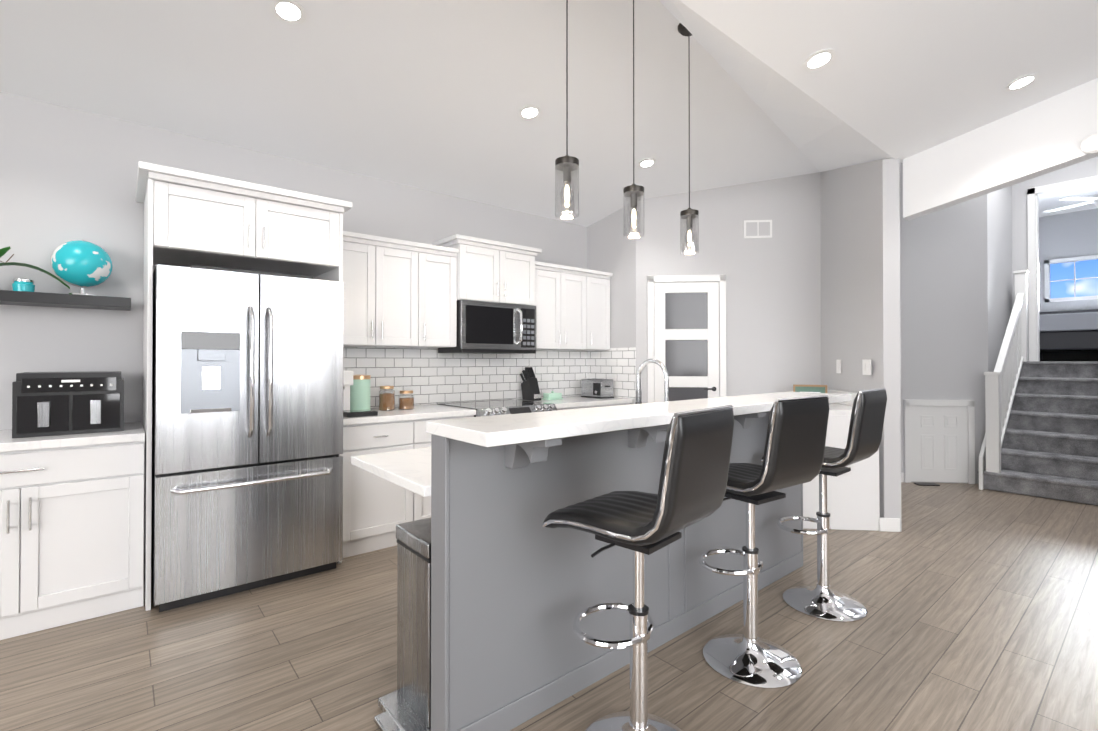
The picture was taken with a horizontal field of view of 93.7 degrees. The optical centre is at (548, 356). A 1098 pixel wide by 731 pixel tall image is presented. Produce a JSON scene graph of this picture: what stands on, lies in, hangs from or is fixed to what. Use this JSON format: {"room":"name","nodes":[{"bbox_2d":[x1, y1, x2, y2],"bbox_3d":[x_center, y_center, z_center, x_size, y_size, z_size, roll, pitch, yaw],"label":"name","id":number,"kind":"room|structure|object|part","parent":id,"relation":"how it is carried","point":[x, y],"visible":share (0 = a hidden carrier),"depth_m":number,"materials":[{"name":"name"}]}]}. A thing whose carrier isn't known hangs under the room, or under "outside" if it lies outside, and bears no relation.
{"room":"kitchen","nodes":[
{"label":"kitchen","id":0,"kind":"room"},
{"bbox_2d":[0,92,586,429],"bbox_3d":[-3.176,-0.063,2.628,9.470,2.710,0.120,0,-1,-40],"label":"wall","id":1,"kind":"structure","parent":0,"point":[67,174],"depth_m":3.04,"materials":[{"name":"grey paint"}]},
{"bbox_2d":[0,290,130,310],"bbox_3d":[-3.333,-0.309,2.247,2.340,0.055,0.248,0,-1,-40],"label":"shelf","id":2,"kind":"object","parent":1,"relation":"attached to","point":[22,298],"visible":1,"depth_m":2.74,"materials":[{"name":"black wood"}]},
{"bbox_2d":[12,279,34,291],"bbox_3d":[-2.775,-0.370,2.719,0.086,0.072,0.086,0,-1,-40],"label":"jar","id":3,"kind":"object","parent":2,"relation":"on","point":[27,285],"visible":0.81,"depth_m":2.69,"materials":[{"name":"teal glass"}]},
{"bbox_2d":[0,246,69,288],"bbox_3d":[-2.825,-0.732,2.563,0.638,0.795,0.256,0,-1,-40],"label":"orchid","id":4,"kind":"object","parent":2,"relation":"on","point":[3,251],"visible":1,"depth_m":2.68,"materials":[{"name":"green plant"}]},
{"bbox_2d":[51,239,112,295],"bbox_3d":[-2.600,-0.494,2.869,0.256,0.324,0.271,0,-1,-40],"label":"globe","id":5,"kind":"object","parent":2,"relation":"on","point":[82,263],"visible":0.96,"depth_m":2.79,"materials":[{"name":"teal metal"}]},
{"bbox_2d":[343,235,426,346],"bbox_3d":[-1.332,-0.453,3.853,0.721,0.750,0.340,0,-1,-40],"label":"upper cabinet","id":6,"kind":"object","parent":1,"relation":"attached to","point":[400,293],"depth_m":3.74,"materials":[{"name":"white wood"}]},
{"bbox_2d":[418,247,456,347],"bbox_3d":[-0.997,-0.451,4.132,0.391,0.750,0.340,0,-1,-40],"label":"upper cabinet","id":7,"kind":"object","parent":1,"relation":"attached to","point":[441,305],"depth_m":4.04,"materials":[{"name":"white wood"}]},
{"bbox_2d":[439,239,538,306],"bbox_3d":[-0.538,-0.692,4.489,0.764,0.475,0.380,0,-1,-40],"label":"upper cabinet","id":8,"kind":"object","parent":1,"relation":"attached to","point":[486,272],"depth_m":4.31,"materials":[{"name":"white wood"}]},
{"bbox_2d":[438,300,535,353],"bbox_3d":[-0.510,-0.239,4.451,0.752,0.420,0.463,0,-1,-40],"label":"microwave","id":9,"kind":"object","parent":8,"relation":"attached to","point":[483,327],"visible":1,"depth_m":4.28,"materials":[{"name":"silver metal"}]},
{"bbox_2d":[343,346,635,407],"bbox_3d":[-0.440,0.155,4.382,2.774,0.499,0.675,0,-1,-40],"label":"backsplash","id":10,"kind":"structure","parent":1,"relation":"attached to","point":[428,376],"depth_m":4.65,"materials":[{"name":"tile"}]},
{"bbox_2d":[536,263,594,349],"bbox_3d":[0.026,-0.444,4.981,0.732,0.750,0.340,0,-1,-40],"label":"upper cabinet","id":11,"kind":"object","parent":1,"relation":"attached to","point":[565,313],"depth_m":4.87,"materials":[{"name":"white wood"}]},
{"bbox_2d":[595,271,610,349],"bbox_3d":[0.367,-0.442,5.265,0.396,0.750,0.340,0,-1,-40],"label":"upper cabinet","id":12,"kind":"object","parent":1,"relation":"attached to","point":[602,282],"depth_m":5.20,"materials":[{"name":"white wood"}]},
{"bbox_2d":[0,482,1097,730],"bbox_3d":[0.745,1.332,1.442,14.000,0.100,7.500,0,-1,-40],"label":"floor","id":13,"kind":"structure","parent":0,"point":[980,606],"depth_m":2.25,"materials":[{"name":"brown wood"}]},
{"bbox_2d":[0,432,144,639],"bbox_3d":[-2.641,0.861,2.573,0.955,0.860,0.620,0,-1,-40],"label":"base cabinet","id":14,"kind":"object","parent":13,"relation":"on","point":[71,528],"depth_m":2.47,"materials":[{"name":"white painted wood"},{"name":"nickel"}]},
{"bbox_2d":[0,422,143,453],"bbox_3d":[-3.190,0.408,2.111,2.394,0.040,0.634,0,-1,-40],"label":"countertop","id":15,"kind":"structure","parent":14,"relation":"on","point":[133,431],"depth_m":2.49,"materials":[{"name":"white stone"}]},
{"bbox_2d":[12,371,123,437],"bbox_3d":[-2.502,0.237,2.707,0.410,0.309,0.400,0,-1,-40],"label":"air fryer","id":16,"kind":"object","parent":15,"relation":"on","point":[53,403],"visible":1,"depth_m":2.57,"materials":[{"name":"black plastic"}]},
{"bbox_2d":[136,161,351,610],"bbox_3d":[-1.866,0.163,3.161,1.050,2.265,0.715,0,-1,-40],"label":"tall cabinet","id":17,"kind":"object","parent":13,"relation":"on","point":[191,218],"visible":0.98,"depth_m":2.88,"materials":[{"name":"white wood"}]},
{"bbox_2d":[151,264,343,611],"bbox_3d":[-1.818,0.408,3.102,0.906,1.775,0.841,0,-1,-40],"label":"fridge","id":18,"kind":"object","parent":13,"relation":"on","point":[247,431],"visible":1,"depth_m":2.79,"materials":[{"name":"silver metal"}]},
{"bbox_2d":[342,420,425,557],"bbox_3d":[-1.306,0.870,3.682,0.557,0.860,0.620,0,-1,-40],"label":"base cabinet","id":19,"kind":"object","parent":13,"relation":"on","point":[376,510],"depth_m":3.42,"materials":[{"name":"white wood"}]},
{"bbox_2d":[343,404,475,423],"bbox_3d":[-1.134,0.421,3.820,0.992,0.040,0.634,0,-1,-40],"label":"countertop","id":20,"kind":"structure","parent":19,"relation":"on","point":[435,411],"depth_m":3.67,"materials":[{"name":"white stone"}]},
{"bbox_2d":[343,370,352,410],"bbox_3d":[-1.505,0.249,3.626,0.150,0.300,0.340,0,-1,-40],"label":"coffee maker","id":21,"kind":"object","parent":20,"relation":"on","point":[347,379],"visible":0.25,"depth_m":3.57,"materials":[{"name":"white plastic"}]},
{"bbox_2d":[350,375,370,409],"bbox_3d":[-1.379,0.266,3.757,0.148,0.268,0.148,0,-1,-40],"label":"canister","id":22,"kind":"object","parent":20,"relation":"on","point":[360,393],"visible":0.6,"depth_m":3.70,"materials":[{"name":"green"}]},
{"bbox_2d":[343,409,377,417],"bbox_3d":[-1.279,0.381,3.462,0.200,0.032,0.150,0,-1,-40],"label":"tray","id":23,"kind":"object","parent":20,"relation":"on","point":[356,413],"visible":0.85,"depth_m":3.42,"materials":[{"name":"black plastic"}]},
{"bbox_2d":[379,386,394,410],"bbox_3d":[-1.214,0.310,3.855,0.116,0.180,0.116,0,-1,-40],"label":"jar","id":24,"kind":"object","parent":20,"relation":"on","point":[386,402],"visible":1,"depth_m":3.81,"materials":[{"name":"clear glass"}]},
{"bbox_2d":[399,390,413,409],"bbox_3d":[-1.092,0.331,3.943,0.116,0.140,0.116,0,-1,-40],"label":"jar","id":25,"kind":"object","parent":20,"relation":"on","point":[406,403],"visible":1,"depth_m":3.90,"materials":[{"name":"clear glass"}]},
{"bbox_2d":[374,517,430,730],"bbox_3d":[-0.382,0.959,1.925,0.510,0.655,0.280,0,-1,-40],"label":"trash can","id":26,"kind":"object","parent":13,"relation":"on","point":[405,705],"visible":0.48,"depth_m":1.82,"materials":[{"name":"silver metal"}]},
{"bbox_2d":[426,416,473,517],"bbox_3d":[-0.971,0.872,3.960,0.557,0.860,0.620,0,-1,-40],"label":"base cabinet","id":27,"kind":"object","parent":13,"relation":"on","point":[428,436],"depth_m":3.67,"materials":[{"name":"white wood"}]},
{"bbox_2d":[437,399,556,416],"bbox_3d":[-0.428,0.840,4.344,0.760,0.890,0.719,0,-1,-40],"label":"range","id":28,"kind":"object","parent":13,"relation":"on","point":[496,407],"visible":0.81,"depth_m":4.18,"materials":[{"name":"silver metal"}]},
{"bbox_3d":[-0.460,0.419,3.900,0.048,0.056,0.055,0,-1,-40],"label":"knob","id":29,"kind":"part","parent":28,"relation":"part of","materials":[{"name":"silver metal"}]},
{"bbox_3d":[-0.406,0.420,3.945,0.048,0.056,0.055,0,-1,-40],"label":"knob","id":30,"kind":"part","parent":28,"relation":"part of","materials":[{"name":"silver metal"}]},
{"bbox_3d":[-0.352,0.420,3.990,0.048,0.056,0.055,0,-1,-40],"label":"knob","id":31,"kind":"part","parent":28,"relation":"part of","materials":[{"name":"silver metal"}]},
{"bbox_3d":[-0.090,0.422,4.207,0.048,0.056,0.055,0,-1,-40],"label":"knob","id":32,"kind":"part","parent":28,"relation":"part of","materials":[{"name":"silver metal"}]},
{"bbox_3d":[-0.036,0.422,4.252,0.048,0.056,0.055,0,-1,-40],"label":"knob","id":33,"kind":"part","parent":28,"relation":"part of","materials":[{"name":"silver metal"}]},
{"bbox_3d":[0.017,0.423,4.296,0.048,0.056,0.055,0,-1,-40],"label":"knob","id":34,"kind":"part","parent":28,"relation":"part of","materials":[{"name":"silver metal"}]},
{"bbox_2d":[557,408,580,409],"bbox_3d":[-0.025,0.878,4.746,0.366,0.860,0.620,0,-1,-40],"label":"base cabinet","id":35,"kind":"object","parent":13,"relation":"on","point":[557,408],"depth_m":4.51,"materials":[{"name":"white wood"}]},
{"bbox_2d":[358,395,802,730],"bbox_3d":[0.450,0.777,2.622,2.480,1.030,0.987,0,-1,-40],"label":"kitchen island","id":36,"kind":"object","parent":13,"relation":"on","point":[517,587],"depth_m":1.89,"materials":[{"name":"grey wood"}]},
{"bbox_2d":[351,456,426,496],"bbox_3d":[0.347,0.450,2.757,2.540,0.035,0.698,0,-1,-40],"label":"island countertop","id":37,"kind":"structure","parent":36,"relation":"on","point":[385,473],"depth_m":1.89,"materials":[{"name":"white stone"}]},
{"bbox_2d":[635,359,668,403],"bbox_3d":[0.568,0.222,2.905,0.106,0.422,0.246,0,-1,-40],"label":"faucet","id":38,"kind":"object","parent":37,"relation":"on","point":[666,382],"visible":0.73,"depth_m":2.92,"materials":[{"name":"silver metal"}]},
{"bbox_2d":[426,392,850,447],"bbox_3d":[0.697,0.240,2.392,2.570,0.040,0.370,0,-1,-40],"label":"island countertop","id":39,"kind":"structure","parent":36,"relation":"on","point":[522,428],"depth_m":1.81,"materials":[{"name":"white stone"}]},
{"bbox_2d":[594,404,629,406],"bbox_3d":[0.339,0.881,5.049,0.703,0.860,0.620,0,-1,-40],"label":"base cabinet","id":40,"kind":"object","parent":13,"relation":"on","point":[595,405],"depth_m":4.82,"materials":[{"name":"white wood"}]},
{"bbox_2d":[524,396,631,407],"bbox_3d":[0.226,0.430,4.950,1.008,0.040,0.634,0,-1,-40],"label":"countertop","id":41,"kind":"structure","parent":40,"relation":"on","point":[569,401],"depth_m":4.79,"materials":[{"name":"white stone"}]},
{"bbox_2d":[520,367,540,400],"bbox_3d":[-0.177,0.253,4.845,0.100,0.310,0.222,0,-1,-40],"label":"knife block","id":42,"kind":"object","parent":41,"relation":"on","point":[530,388],"visible":1,"depth_m":4.81,"materials":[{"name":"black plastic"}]},
{"bbox_2d":[542,391,562,399],"bbox_3d":[0.033,0.369,4.904,0.180,0.080,0.110,0,-1,-40],"label":"butter dish","id":43,"kind":"object","parent":41,"relation":"on","point":[552,395],"visible":1,"depth_m":4.87,"materials":[{"name":"green"}]},
{"bbox_2d":[581,378,613,398],"bbox_3d":[0.486,0.317,5.164,0.190,0.187,0.305,0,-1,-40],"label":"toaster","id":44,"kind":"object","parent":41,"relation":"on","point":[598,388],"visible":1,"depth_m":5.08,"materials":[{"name":"silver metal"}]},
{"bbox_2d":[542,405,733,730],"bbox_3d":[0.292,0.719,1.664,0.493,1.130,0.414,0,-1,42],"label":"stool","id":45,"kind":"object","parent":13,"relation":"on","point":[694,470],"visible":1,"depth_m":1.58,"materials":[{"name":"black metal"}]},
{"bbox_3d":[0.287,0.357,1.663,0.464,0.406,0.535,0,-1,-40],"label":"stool seat","id":46,"kind":"part","parent":45,"relation":"part of","materials":[{"name":"black leather"}]},
{"bbox_2d":[698,395,829,688],"bbox_3d":[0.858,0.723,2.186,0.414,1.130,0.493,0,-1,-35],"label":"stool","id":47,"kind":"object","parent":13,"relation":"on","point":[794,450],"visible":0.92,"depth_m":2.07,"materials":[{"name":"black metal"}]},
{"bbox_3d":[0.861,0.361,2.192,0.446,0.406,0.520,0,-1,-40],"label":"stool seat","id":48,"kind":"part","parent":47,"relation":"part of","materials":[{"name":"black leather"}]},
{"bbox_2d":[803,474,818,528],"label":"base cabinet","id":49,"kind":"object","parent":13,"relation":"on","point":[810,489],"depth_m":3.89,"materials":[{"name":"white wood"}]},
{"bbox_2d":[760,388,886,621],"bbox_3d":[1.437,0.727,2.693,0.427,1.130,0.504,0,-1,-40],"label":"stool","id":50,"kind":"object","parent":13,"relation":"on","point":[822,599],"visible":0.75,"depth_m":2.60,"materials":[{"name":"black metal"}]},
{"bbox_3d":[1.437,0.365,2.695,0.427,0.406,0.504,0,-1,-40],"label":"stool seat","id":51,"kind":"part","parent":50,"relation":"part of","materials":[{"name":"black leather"}]},
{"bbox_2d":[825,403,852,448],"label":"base cabinet","id":52,"kind":"object","parent":13,"relation":"on","point":[839,417],"depth_m":3.88,"materials":[{"name":"white wood"}]},
{"bbox_2d":[827,389,856,405],"bbox_3d":[2.506,0.350,4.347,0.019,0.110,0.996,0,0,5],"label":"countertop","id":53,"kind":"structure","parent":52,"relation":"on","point":[853,396],"depth_m":4.32,"materials":[{"name":"stone"}]},
{"bbox_2d":[827,448,879,530],"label":"base cabinet","id":54,"kind":"object","parent":13,"relation":"on","point":[853,499],"depth_m":3.86,"materials":[{"name":"white wood"}]},
{"bbox_2d":[914,482,939,485],"bbox_3d":[3.865,1.306,5.266,0.200,0.012,0.090,0,0,5],"label":"floor vent","id":55,"kind":"object","parent":13,"relation":"in","point":[926,484],"visible":1,"depth_m":5.23,"materials":[{"name":"black metal"}]},
{"bbox_2d":[978,270,1097,505],"bbox_3d":[5.369,0.197,5.286,1.975,2.429,1.170,0,-1,-40],"label":"stairs","id":56,"kind":"structure","parent":13,"relation":"on","point":[1040,437],"depth_m":5.21,"materials":[{"name":"grey carpet"}]},
{"bbox_3d":[5.038,0.200,5.649,1.930,2.429,0.160,0,-1,-40],"label":"stair railing","id":57,"kind":"part","parent":56,"relation":"part of","materials":[{"name":"white wood"}]},
{"bbox_2d":[0,0,1097,226],"bbox_3d":[-0.478,-1.881,0.255,10.570,0.889,7.000,0,-1,-40],"label":"ceiling","id":58,"kind":"structure","parent":0,"point":[434,95],"depth_m":2.97,"materials":[{"name":"white paint"}]},
{"bbox_2d":[270,0,306,24],"bbox_3d":[-1.244,-1.651,2.459,0.156,0.033,0.154,0,-1,-40],"label":"recessed light","id":59,"kind":"object","parent":58,"relation":"in","point":[293,12],"visible":1,"depth_m":2.46,"materials":[{"name":"white plastic"}]},
{"bbox_2d":[518,105,540,119],"bbox_3d":[-0.129,-1.634,3.449,0.156,0.033,0.154,0,-1,-40],"label":"recessed light","id":60,"kind":"object","parent":58,"relation":"in","point":[530,112],"visible":1,"depth_m":3.44,"materials":[{"name":"white plastic"}]},
{"bbox_2d":[555,0,578,218],"bbox_3d":[0.074,-1.217,2.113,0.124,1.279,0.124,0,-1,-40],"label":"pendant light","id":61,"kind":"object","parent":58,"relation":"hanging from","point":[567,164],"visible":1,"depth_m":2.10,"materials":[{"name":"glass"}]},
{"bbox_2d":[623,0,643,237],"bbox_3d":[0.404,-1.208,2.452,0.124,1.268,0.124,0,-1,-40],"label":"pendant light","id":62,"kind":"object","parent":58,"relation":"hanging from","point":[632,192],"visible":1,"depth_m":2.44,"materials":[{"name":"clear glass"}]},
{"bbox_2d":[638,158,655,168],"bbox_3d":[0.820,-1.617,4.310,0.156,0.033,0.154,0,-1,-40],"label":"recessed light","id":63,"kind":"object","parent":58,"relation":"in","point":[647,163],"visible":1,"depth_m":4.30,"materials":[{"name":"white plastic"}]},
{"bbox_2d":[678,23,698,254],"bbox_3d":[0.773,-1.199,2.837,0.124,1.254,0.124,0,-1,-40],"label":"pendant light","id":64,"kind":"object","parent":58,"relation":"hanging from","point":[689,214],"visible":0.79,"depth_m":2.83,"materials":[{"name":"glass"}]},
{"bbox_2d":[802,49,835,70],"bbox_3d":[1.380,-1.515,2.630,0.156,0.034,0.153,0,-1,-40],"label":"recessed light","id":65,"kind":"object","parent":58,"relation":"in","point":[818,60],"visible":1,"depth_m":2.63,"materials":[{"name":"white plastic"}]},
{"bbox_2d":[1004,73,1038,91],"bbox_3d":[2.800,-1.623,3.049,0.156,0.034,0.153,0,-1,-40],"label":"recessed light","id":66,"kind":"object","parent":58,"relation":"in","point":[1021,82],"visible":0.94,"depth_m":3.05,"materials":[{"name":"white plastic"}]},
{"bbox_2d":[587,203,635,403],"bbox_3d":[0.675,-0.103,5.308,0.120,2.832,0.680,0,-1,-40],"label":"wall","id":67,"kind":"structure","parent":0,"point":[611,248],"depth_m":5.19,"materials":[{"name":"grey paint"}]},
{"bbox_2d":[636,172,820,402],"bbox_3d":[1.711,-0.216,4.990,1.725,3.052,0.120,0,0,5],"label":"wall","id":68,"kind":"structure","parent":0,"point":[773,314],"depth_m":4.91,"materials":[{"name":"grey paint"}]},
{"bbox_2d":[647,274,725,402],"bbox_3d":[1.323,0.263,4.949,0.536,2.095,0.536,0,-1,-40],"label":"pantry door","id":69,"kind":"structure","parent":68,"relation":"in","point":[686,330],"depth_m":4.95,"materials":[{"name":"white wood"}]},
{"bbox_2d":[744,220,771,237],"bbox_3d":[1.991,-1.215,4.904,0.260,0.170,0.010,0,0,5],"label":"air vent","id":70,"kind":"object","parent":68,"relation":"in","point":[757,228],"visible":1,"depth_m":4.90,"materials":[{"name":"white"}]},
{"bbox_2d":[793,384,826,392],"bbox_3d":[2.317,0.329,4.568,0.270,0.155,0.040,0,0,25],"label":"welcome sign","id":71,"kind":"object","parent":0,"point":[812,388],"visible":0.31,"depth_m":4.56,"materials":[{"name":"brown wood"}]},
{"bbox_2d":[820,159,900,531],"bbox_3d":[2.592,-0.221,4.344,0.775,3.052,0.815,0,-1,-40],"label":"wall","id":72,"kind":"structure","parent":0,"point":[860,262],"depth_m":4.08,"materials":[{"name":"grey paint"}]},
{"bbox_2d":[836,360,840,372],"bbox_3d":[2.525,0.086,4.488,0.010,0.120,0.075,0,0,5],"label":"switch plate","id":73,"kind":"object","parent":72,"relation":"attached to","point":[838,366],"visible":0.96,"depth_m":4.48,"materials":[{"name":"white plastic"}]},
{"bbox_2d":[862,359,870,374],"bbox_3d":[2.482,0.083,4.022,0.010,0.120,0.120,0,0,5],"label":"switch plate","id":74,"kind":"object","parent":72,"relation":"attached to","point":[866,366],"visible":1,"depth_m":4.02,"materials":[{"name":"white plastic"}]},
{"bbox_2d":[879,518,899,531],"bbox_3d":[2.531,1.251,3.828,0.144,0.100,0.012,0,0,5],"label":"baseboard","id":75,"kind":"structure","parent":72,"relation":"attached to","point":[889,524],"depth_m":3.82,"materials":[{"name":"white"}]},
{"bbox_2d":[888,158,987,483],"bbox_3d":[3.699,-0.886,5.455,1.697,4.400,0.100,0,0,5],"label":"wall","id":76,"kind":"structure","parent":0,"point":[944,303],"depth_m":5.36,"materials":[{"name":"grey paint"}]},
{"bbox_2d":[904,399,974,483],"bbox_3d":[4.053,0.881,5.347,0.680,0.865,0.018,0,0,5],"label":"door","id":77,"kind":"structure","parent":76,"relation":"in","point":[939,440],"depth_m":5.34,"materials":[{"name":"white wood"}]},
{"bbox_2d":[987,186,1012,371],"bbox_3d":[5.105,-0.882,5.914,1.600,4.400,0.100,0,-1,-40],"label":"wall","id":78,"kind":"structure","parent":0,"point":[999,252],"depth_m":5.87,"materials":[{"name":"grey paint"}]},
{"bbox_2d":[903,78,1097,220],"bbox_3d":[4.079,-1.683,2.272,0.120,1.253,4.280,0,-1,-40],"label":"wall","id":79,"kind":"structure","parent":0,"point":[1048,135],"depth_m":3.44,"materials":[{"name":"white paint"}]},
{"bbox_2d":[1081,133,1097,153],"bbox_3d":[3.288,-1.286,3.101,0.032,0.120,0.120,0,-1,-40],"label":"smoke detector","id":80,"kind":"object","parent":79,"relation":"attached to","point":[1089,144],"visible":0.96,"depth_m":3.10,"materials":[{"name":"white plastic"}]},
{"bbox_2d":[1012,156,1097,361],"bbox_3d":[6.934,-0.889,5.042,0.100,4.400,5.100,0,-1,-40],"label":"wall","id":81,"kind":"structure","parent":0,"point":[1085,168],"depth_m":6.30,"materials":[{"name":"grey paint"}]},
{"bbox_2d":[1027,175,1097,360],"bbox_3d":[6.176,-0.996,5.934,0.128,2.103,0.950,0,-1,-40],"label":"door frame","id":82,"kind":"structure","parent":81,"relation":"attached to","point":[1033,273],"depth_m":6.22,"materials":[{"name":"white wood"}]},
{"bbox_2d":[1038,184,1097,216],"bbox_3d":[7.878,-2.475,6.814,3.800,0.100,3.800,0,-1,-40],"label":"ceiling","id":83,"kind":"structure","parent":0,"point":[1049,200],"depth_m":7.97,"materials":[{"name":"white paint"}]},
{"bbox_2d":[1044,193,1097,212],"bbox_3d":[7.602,-2.229,7.043,1.172,0.390,1.219,0,-1,-40],"label":"ceiling fan","id":84,"kind":"object","parent":83,"relation":"hanging from","point":[1094,199],"visible":1,"depth_m":7.06,"materials":[{"name":"white"}]},
{"bbox_2d":[1039,361,1097,361],"bbox_3d":[8.250,0.140,6.127,4.080,0.159,5.100,0,-1,-40],"label":"floor","id":85,"kind":"structure","parent":0,"point":[1068,361],"depth_m":7.12,"materials":[{"name":"grey carpet"}]},
{"bbox_2d":[1039,309,1097,360],"bbox_3d":[8.095,-0.351,7.529,2.170,0.838,1.750,0,-1,-40],"label":"bed","id":86,"kind":"object","parent":85,"relation":"on","point":[1071,335],"visible":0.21,"depth_m":7.12,"materials":[{"name":"grey fabric"}]},
{"bbox_2d":[1039,208,1097,311],"bbox_3d":[9.301,-1.296,7.987,0.100,2.740,3.800,0,-1,-40],"label":"wall","id":87,"kind":"structure","parent":0,"point":[1069,235],"depth_m":8.64,"materials":[{"name":"grey paint"}]},
{"bbox_2d":[1044,255,1097,301],"bbox_3d":[8.983,-1.294,8.307,0.080,0.720,1.420,0,-1,-40],"label":"bedroom window","id":88,"kind":"structure","parent":87,"relation":"in","point":[1047,281],"depth_m":8.65,"materials":[{"name":"white"}]},
{"label":"outside","id":89,"kind":"structure","parent":0,"visible":0},
{"bbox_2d":[1050,259,1097,297],"bbox_3d":[9.391,-1.361,8.582,0.001,1.800,2.800,0,-1,-40],"label":"sky","id":90,"kind":"structure","parent":89,"point":[1083,269],"depth_m":8.93,"materials":[{"name":"blue"}]}
]}

